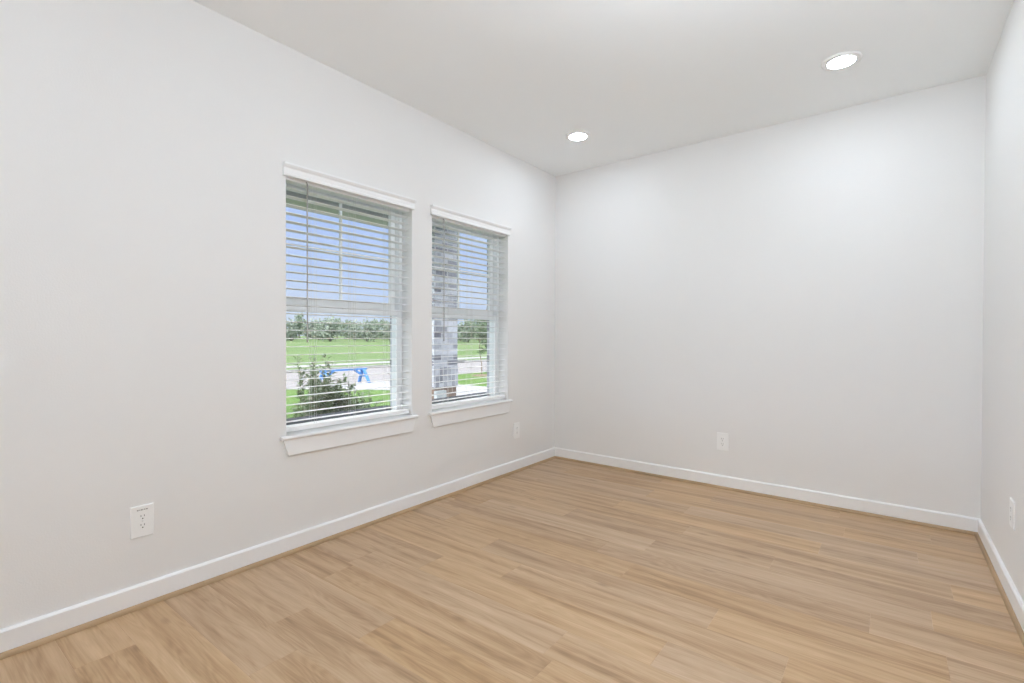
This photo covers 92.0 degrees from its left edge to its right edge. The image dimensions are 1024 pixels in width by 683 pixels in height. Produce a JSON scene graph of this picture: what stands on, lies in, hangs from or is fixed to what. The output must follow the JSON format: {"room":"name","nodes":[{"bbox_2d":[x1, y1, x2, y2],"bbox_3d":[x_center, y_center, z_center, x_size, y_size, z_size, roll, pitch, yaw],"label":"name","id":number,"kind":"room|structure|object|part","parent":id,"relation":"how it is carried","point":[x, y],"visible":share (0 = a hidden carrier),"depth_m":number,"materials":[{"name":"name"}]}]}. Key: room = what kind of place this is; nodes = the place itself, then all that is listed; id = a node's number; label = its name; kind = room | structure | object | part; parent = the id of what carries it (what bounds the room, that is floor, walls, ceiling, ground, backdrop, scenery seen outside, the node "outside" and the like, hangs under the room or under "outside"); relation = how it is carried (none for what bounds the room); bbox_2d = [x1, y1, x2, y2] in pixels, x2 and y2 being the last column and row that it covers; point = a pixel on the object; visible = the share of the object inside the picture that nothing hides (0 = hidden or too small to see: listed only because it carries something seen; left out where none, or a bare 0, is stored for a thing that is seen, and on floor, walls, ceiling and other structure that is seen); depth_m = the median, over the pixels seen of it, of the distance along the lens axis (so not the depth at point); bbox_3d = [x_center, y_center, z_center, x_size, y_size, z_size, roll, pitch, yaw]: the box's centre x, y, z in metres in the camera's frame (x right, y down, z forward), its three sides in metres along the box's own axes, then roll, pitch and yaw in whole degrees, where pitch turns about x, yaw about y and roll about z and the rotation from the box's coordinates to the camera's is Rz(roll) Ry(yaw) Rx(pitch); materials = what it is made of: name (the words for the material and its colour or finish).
{"room":"empty room","nodes":[
{"label":"empty room","id":0,"kind":"room"},
{"bbox_2d":[0,0,555,628],"bbox_3d":[-1.779,-0.214,2.039,0.130,2.740,7.335,1,1,37],"label":"wall","id":1,"kind":"structure","parent":0,"point":[144,144],"depth_m":2.27,"materials":[{"name":"white paint"}]},
{"bbox_2d":[130,503,153,539],"bbox_3d":[-1.613,0.783,2.156,0.008,0.138,0.086,1,1,37],"label":"wall outlet","id":2,"kind":"object","parent":1,"relation":"attached to","point":[142,516],"visible":1,"depth_m":2.15,"materials":[{"name":"white plastic"}]},
{"bbox_2d":[138,522,146,528],"bbox_3d":[-1.610,0.802,2.155,0.002,0.027,0.034,1,1,37],"label":"receptacle","id":3,"kind":"object","parent":2,"relation":"attached to","point":[141,525],"depth_m":2.15,"materials":[{"name":"grey plastic"}]},
{"bbox_2d":[138,513,146,519],"bbox_3d":[-1.610,0.763,2.154,0.002,0.027,0.034,1,1,37],"label":"receptacle","id":4,"kind":"object","parent":2,"relation":"attached to","point":[141,516],"depth_m":2.15,"materials":[{"name":"grey plastic"}]},
{"bbox_2d":[0,447,554,652],"bbox_3d":[-1.725,1.106,2.009,0.014,0.100,7.095,1,1,37],"label":"baseboard","id":5,"kind":"structure","parent":1,"relation":"attached to","point":[34,629],"depth_m":2.39,"materials":[{"name":"white paint"}]},
{"bbox_2d":[0,456,554,659],"bbox_3d":[-1.714,1.147,2.000,0.014,0.019,7.067,1,1,37],"label":"trim","id":6,"kind":"structure","parent":1,"relation":"attached to","point":[25,647],"depth_m":2.38,"materials":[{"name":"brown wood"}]},
{"bbox_2d":[280,183,418,455],"bbox_3d":[-1.013,-0.155,3.067,0.215,1.545,0.958,1,1,37],"label":"window","id":7,"kind":"structure","parent":1,"relation":"in","point":[319,438],"depth_m":3.12,"materials":[{"name":"white plastic"}]},
{"bbox_3d":[-1.079,-0.550,3.114,0.030,0.704,0.834,1,1,37],"label":"sash","id":8,"kind":"part","parent":7,"relation":"part of","materials":[{"name":"white plastic"}]},
{"bbox_3d":[-1.049,0.136,3.097,0.032,0.702,0.834,1,1,37],"label":"sash","id":9,"kind":"part","parent":7,"relation":"part of","materials":[{"name":"white plastic"}]},
{"bbox_2d":[282,161,415,431],"bbox_3d":[-0.971,-0.234,3.030,0.101,1.456,0.917,1,1,37],"label":"window blind","id":10,"kind":"object","parent":7,"relation":"attached to","point":[295,174],"visible":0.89,"depth_m":3.00,"materials":[{"name":"white plastic"}]},
{"bbox_3d":[-1.145,-0.206,2.839,0.054,1.350,0.013,1,1,37],"label":"ladder cord","id":11,"kind":"part","parent":10,"relation":"part of","materials":[{"name":"white fabric"}]},
{"bbox_3d":[-0.989,0.481,3.054,0.050,0.026,0.874,1,1,37],"label":"rail","id":12,"kind":"part","parent":10,"relation":"part of","materials":[{"name":"white plastic"}]},
{"bbox_3d":[-0.987,-0.207,3.047,0.054,1.350,0.013,1,1,37],"label":"ladder cord","id":13,"kind":"part","parent":10,"relation":"part of","materials":[{"name":"white fabric"}]},
{"bbox_3d":[-0.825,-0.209,3.260,0.054,1.350,0.013,1,1,37],"label":"ladder cord","id":14,"kind":"part","parent":10,"relation":"part of","materials":[{"name":"white fabric"}]},
{"bbox_2d":[428,220,512,427],"bbox_3d":[-0.365,-0.162,3.920,0.215,1.545,0.956,1,1,37],"label":"window","id":15,"kind":"structure","parent":1,"relation":"in","point":[465,412],"depth_m":4.05,"materials":[{"name":"white plastic"}]},
{"bbox_3d":[-0.430,-0.557,3.966,0.030,0.704,0.832,1,1,37],"label":"sash","id":16,"kind":"part","parent":15,"relation":"part of","materials":[{"name":"white plastic"}]},
{"bbox_3d":[-0.401,0.129,3.950,0.032,0.702,0.832,1,1,37],"label":"sash","id":17,"kind":"part","parent":15,"relation":"part of","materials":[{"name":"white plastic"}]},
{"bbox_2d":[430,204,511,408],"bbox_3d":[-0.322,-0.241,3.882,0.101,1.456,0.915,1,1,37],"label":"window blind","id":18,"kind":"object","parent":15,"relation":"attached to","point":[440,214],"visible":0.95,"depth_m":3.80,"materials":[{"name":"white plastic"}]},
{"bbox_3d":[-0.496,-0.212,3.692,0.054,1.350,0.013,1,1,37],"label":"ladder cord","id":19,"kind":"part","parent":18,"relation":"part of","materials":[{"name":"white fabric"}]},
{"bbox_3d":[-0.341,0.474,3.906,0.050,0.026,0.872,1,1,37],"label":"rail","id":20,"kind":"part","parent":18,"relation":"part of","materials":[{"name":"white plastic"}]},
{"bbox_3d":[-0.339,-0.214,3.899,0.054,1.350,0.013,1,1,37],"label":"ladder cord","id":21,"kind":"part","parent":18,"relation":"part of","materials":[{"name":"white fabric"}]},
{"bbox_3d":[-0.177,-0.216,4.112,0.054,1.350,0.013,1,1,37],"label":"ladder cord","id":22,"kind":"part","parent":18,"relation":"part of","materials":[{"name":"white fabric"}]},
{"bbox_2d":[513,422,519,438],"bbox_3d":[0.042,0.779,4.332,0.008,0.138,0.086,1,1,37],"label":"wall outlet","id":23,"kind":"object","parent":1,"relation":"attached to","point":[516,426],"visible":1,"depth_m":4.33,"materials":[{"name":"white plastic"}]},
{"bbox_2d":[286,239,488,424],"bbox_3d":[-1.840,0.054,2.201,0.120,3.000,7.515,1,1,37],"label":"wall","id":24,"kind":"structure","parent":0,"point":[370,408],"depth_m":3.48,"materials":[{"name":"white paint"}]},
{"bbox_3d":[-1.135,0.498,3.165,0.082,0.076,0.898,1,1,37],"label":"brick sill","id":25,"kind":"part","parent":24,"relation":"part of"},
{"bbox_3d":[-0.487,0.491,4.018,0.082,0.076,0.896,1,1,37],"label":"brick sill","id":26,"kind":"part","parent":24,"relation":"part of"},
{"bbox_2d":[0,458,1023,682],"bbox_3d":[-0.558,1.175,1.046,3.037,0.012,7.215,1,1,37],"label":"floor","id":27,"kind":"structure","parent":0,"point":[555,570],"depth_m":2.17,"materials":[{"name":"brown wood"}]},
{"bbox_2d":[193,0,1013,175],"bbox_3d":[-0.586,-1.662,1.120,3.457,0.180,7.335,1,1,37],"label":"ceiling","id":28,"kind":"structure","parent":0,"point":[642,77],"depth_m":2.74,"materials":[{"name":"white paint"}]},
{"bbox_2d":[565,130,590,141],"bbox_3d":[0.511,-1.591,3.835,0.196,0.010,0.196,1,1,37],"label":"recessed light","id":29,"kind":"object","parent":28,"relation":"in","point":[576,136],"visible":1,"depth_m":3.82,"materials":[{"name":"white paint"}]},
{"bbox_2d":[821,51,862,70],"bbox_3d":[1.857,-1.578,2.786,0.196,0.010,0.196,1,1,37],"label":"recessed light","id":30,"kind":"object","parent":28,"relation":"in","point":[843,60],"visible":1,"depth_m":2.77,"materials":[{"name":"white paint"}]},
{"bbox_2d":[555,74,985,518],"bbox_3d":[1.648,-0.225,3.929,3.037,2.740,0.177,1,1,37],"label":"wall","id":31,"kind":"structure","parent":0,"point":[807,292],"depth_m":3.55,"materials":[{"name":"white paint"}]},
{"bbox_2d":[717,432,728,450],"bbox_3d":[1.644,0.782,3.859,0.086,0.138,0.008,1,1,38],"label":"wall outlet","id":32,"kind":"object","parent":31,"relation":"attached to","point":[722,438],"visible":1,"depth_m":3.86,"materials":[{"name":"white plastic"}]},
{"bbox_2d":[555,456,976,535],"bbox_3d":[1.595,1.136,3.878,3.010,0.019,0.014,1,1,38],"label":"trim","id":33,"kind":"structure","parent":31,"relation":"attached to","point":[556,457],"depth_m":3.56,"materials":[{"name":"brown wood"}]},
{"bbox_2d":[555,447,979,531],"bbox_3d":[1.604,1.096,3.889,3.038,0.100,0.014,1,1,38],"label":"baseboard","id":34,"kind":"structure","parent":31,"relation":"attached to","point":[870,506],"depth_m":3.56,"materials":[{"name":"white paint"}]},
{"bbox_2d":[981,0,1023,601],"bbox_3d":[0.738,-0.189,0.125,0.120,2.740,7.335,1,1,37],"label":"wall","id":35,"kind":"structure","parent":0,"point":[1002,455],"depth_m":2.38,"materials":[{"name":"white paint"}]},
{"bbox_2d":[975,532,1023,646],"bbox_3d":[0.653,1.171,0.165,0.014,0.019,7.010,1,1,37],"label":"trim","id":36,"kind":"structure","parent":35,"relation":"attached to","point":[1007,603],"depth_m":2.26,"materials":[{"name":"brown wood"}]},
{"bbox_2d":[978,519,1023,631],"bbox_3d":[0.664,1.131,0.156,0.014,0.100,7.038,1,1,37],"label":"baseboard","id":37,"kind":"structure","parent":35,"relation":"attached to","point":[1011,591],"depth_m":2.31,"materials":[{"name":"white paint"}]},
{"bbox_2d":[1009,497,1014,530],"bbox_3d":[2.227,0.767,2.201,0.008,0.126,0.086,1,1,37],"label":"wall outlet","id":38,"kind":"object","parent":35,"relation":"attached to","point":[1012,502],"visible":1,"depth_m":2.18,"materials":[{"name":"white plastic"}]},
{"label":"outside","id":39,"kind":"structure","parent":0,"visible":0},
{"bbox_2d":[286,336,486,369],"bbox_3d":[-46.826,-0.600,123.553,181.050,1.630,380.000,1,1,37],"label":"field","id":40,"kind":"structure","parent":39,"point":[340,345],"depth_m":49.16,"materials":[{"name":"green plant"}]},
{"bbox_2d":[286,318,300,340],"bbox_3d":[-39.973,-2.099,89.214,4.338,4.488,3.754,1,1,41],"label":"tree","id":41,"kind":"object","parent":40,"relation":"on","point":[291,326],"visible":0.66,"depth_m":88.89,"materials":[{"name":"green plant"}]},
{"bbox_2d":[294,313,305,337],"bbox_3d":[-51.200,-3.730,119.224,5.525,6.391,4.454,1,1,33],"label":"tree","id":42,"kind":"object","parent":40,"relation":"on","point":[297,318],"visible":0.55,"depth_m":118.58,"materials":[{"name":"green plant"}]},
{"bbox_2d":[301,317,321,337],"bbox_3d":[-44.401,-2.901,109.691,4.407,5.269,5.093,0,1,-15],"label":"tree","id":43,"kind":"object","parent":40,"relation":"on","point":[311,325],"visible":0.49,"depth_m":108.58,"materials":[{"name":"green plant"}]},
{"bbox_2d":[310,318,325,339],"bbox_3d":[-39.660,-2.489,101.660,4.678,4.840,4.048,0,1,15],"label":"tree","id":44,"kind":"object","parent":40,"relation":"on","point":[314,333],"visible":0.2,"depth_m":100.72,"materials":[{"name":"green plant"}]},
{"bbox_2d":[314,314,343,340],"bbox_3d":[-33.064,-2.392,89.739,5.167,5.346,4.471,0,1,-38],"label":"tree","id":45,"kind":"object","parent":40,"relation":"on","point":[325,334],"visible":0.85,"depth_m":89.14,"materials":[{"name":"green plant"}]},
{"bbox_2d":[334,318,344,337],"bbox_3d":[-43.677,-3.264,123.956,4.665,5.397,3.761,0,1,-6],"label":"tree","id":46,"kind":"object","parent":40,"relation":"on","point":[338,325],"visible":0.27,"depth_m":123.52,"materials":[{"name":"green plant"}]},
{"bbox_2d":[338,319,353,337],"bbox_3d":[-37.494,-2.718,113.667,4.990,4.863,4.950,0,1,11],"label":"tree","id":47,"kind":"object","parent":40,"relation":"on","point":[344,333],"visible":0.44,"depth_m":112.79,"materials":[{"name":"green plant"}]},
{"bbox_2d":[347,319,363,339],"bbox_3d":[-32.672,-2.390,103.194,4.619,4.779,3.997,1,1,41],"label":"tree","id":48,"kind":"object","parent":40,"relation":"on","point":[353,334],"visible":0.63,"depth_m":102.12,"materials":[{"name":"green plant"}]},
{"bbox_2d":[355,317,379,341],"bbox_3d":[-27.248,-2.159,93.082,4.707,4.870,4.072,0,1,-22],"label":"tree","id":49,"kind":"object","parent":40,"relation":"on","point":[366,334],"visible":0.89,"depth_m":92.62,"materials":[{"name":"green plant"}]},
{"bbox_2d":[367,319,380,337],"bbox_3d":[-34.428,-3.107,123.755,5.524,5.383,5.480,0,1,-17],"label":"tree","id":50,"kind":"object","parent":40,"relation":"on","point":[374,320],"visible":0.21,"depth_m":123.64,"materials":[{"name":"green plant"}]},
{"bbox_2d":[374,319,388,339],"bbox_3d":[-30.381,-2.798,116.627,5.282,5.147,5.240,0,1,-14],"label":"tree","id":51,"kind":"object","parent":40,"relation":"on","point":[382,321],"visible":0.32,"depth_m":115.69,"materials":[{"name":"green plant"}]},
{"bbox_2d":[382,321,389,340],"bbox_3d":[-25.781,-2.606,106.045,4.488,5.366,5.186,0,1,-19],"label":"tree","id":52,"kind":"object","parent":40,"relation":"on","point":[386,327],"visible":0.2,"depth_m":104.63,"materials":[{"name":"green plant"}]},
{"bbox_2d":[457,322,465,340],"bbox_3d":[-11.276,-2.087,108.121,3.832,4.582,4.428,1,1,39],"label":"tree","id":53,"kind":"object","parent":40,"relation":"on","point":[461,322],"visible":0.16,"depth_m":107.47,"materials":[{"name":"green plant"}]},
{"bbox_2d":[458,319,476,342],"bbox_3d":[-8.676,-2.074,95.973,4.634,5.078,4.834,0,1,-8],"label":"tree","id":54,"kind":"object","parent":40,"relation":"on","point":[468,323],"visible":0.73,"depth_m":95.49,"materials":[{"name":"green plant"}]},
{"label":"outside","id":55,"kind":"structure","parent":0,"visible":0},
{"bbox_2d":[286,372,486,418],"bbox_3d":[2.058,1.564,17.293,11.940,0.200,90.000,1,1,37],"label":"lawn","id":56,"kind":"structure","parent":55,"point":[289,400],"depth_m":14.07,"materials":[{"name":"green plant"}]},
{"bbox_2d":[286,353,383,418],"bbox_3d":[-2.118,0.857,6.039,0.832,1.445,1.354,1,1,33],"label":"leafy shrub","id":57,"kind":"object","parent":56,"relation":"on","point":[329,396],"visible":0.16,"depth_m":5.75,"materials":[{"name":"green plant"}]},
{"bbox_2d":[472,309,486,376],"bbox_3d":[-1.007,-0.076,20.529,1.158,3.002,1.202,1,1,37],"label":"young tree","id":58,"kind":"object","parent":56,"relation":"on","point":[482,328],"visible":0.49,"depth_m":20.39,"materials":[{"name":"green plant"}]},
{"bbox_3d":[-2.551,1.400,2.912,1.910,0.390,7.530,1,1,37],"label":"porch slab","id":59,"kind":"object","parent":56,"relation":"on","visible":0},
{"bbox_2d":[432,226,457,398],"bbox_3d":[-0.948,-0.098,6.135,0.445,2.550,0.410,1,1,37],"label":"porch column","id":60,"kind":"structure","parent":59,"relation":"on","point":[436,330],"depth_m":6.00,"materials":[{"name":"grey brick"}]},
{"bbox_2d":[286,190,387,228],"bbox_3d":[-3.276,-1.407,3.441,0.330,0.110,7.530,1,1,37],"label":"beam","id":61,"kind":"structure","parent":60,"relation":"on","point":[289,201],"depth_m":5.15,"materials":[{"name":"grey paint"}]},
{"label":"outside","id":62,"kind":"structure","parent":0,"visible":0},
{"bbox_2d":[286,357,486,367],"bbox_3d":[-9.937,1.303,26.413,1.400,0.100,150.000,1,1,37],"label":"sidewalk","id":63,"kind":"structure","parent":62,"point":[339,364],"depth_m":27.86,"materials":[{"name":"concrete"}]},
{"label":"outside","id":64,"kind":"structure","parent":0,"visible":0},
{"bbox_2d":[286,381,486,395],"bbox_3d":[-0.812,1.505,13.758,11.750,0.050,5.700,1,1,37],"label":"sidewalk","id":65,"kind":"structure","parent":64,"point":[365,385],"depth_m":15.67,"materials":[{"name":"concrete"}]},
{"bbox_2d":[318,368,370,382],"bbox_3d":[-5.660,1.181,16.671,0.650,0.540,1.770,1,1,37],"label":"sawhorse","id":66,"kind":"object","parent":65,"relation":"on","point":[362,370],"visible":0.53,"depth_m":17.09,"materials":[{"name":"blue paint"}]},
{"bbox_3d":[-5.060,1.200,17.188,0.307,0.496,0.100,0,1,24],"label":"leg","id":67,"kind":"part","parent":66,"relation":"part of","materials":[{"name":"blue paint"}]},
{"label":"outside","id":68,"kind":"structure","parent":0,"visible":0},
{"bbox_2d":[286,359,486,372],"bbox_3d":[-7.967,1.413,24.916,0.250,0.300,150.000,1,1,37],"label":"curb","id":69,"kind":"object","parent":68,"point":[370,366],"visible":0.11,"depth_m":24.82,"materials":[{"name":"concrete"}]},
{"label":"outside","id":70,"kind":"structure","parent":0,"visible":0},
{"bbox_2d":[286,361,486,387],"bbox_3d":[-5.281,1.510,22.874,6.500,0.200,150.000,1,1,37],"label":"street","id":71,"kind":"structure","parent":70,"point":[289,384],"depth_m":21.33,"materials":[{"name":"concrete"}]}
]}

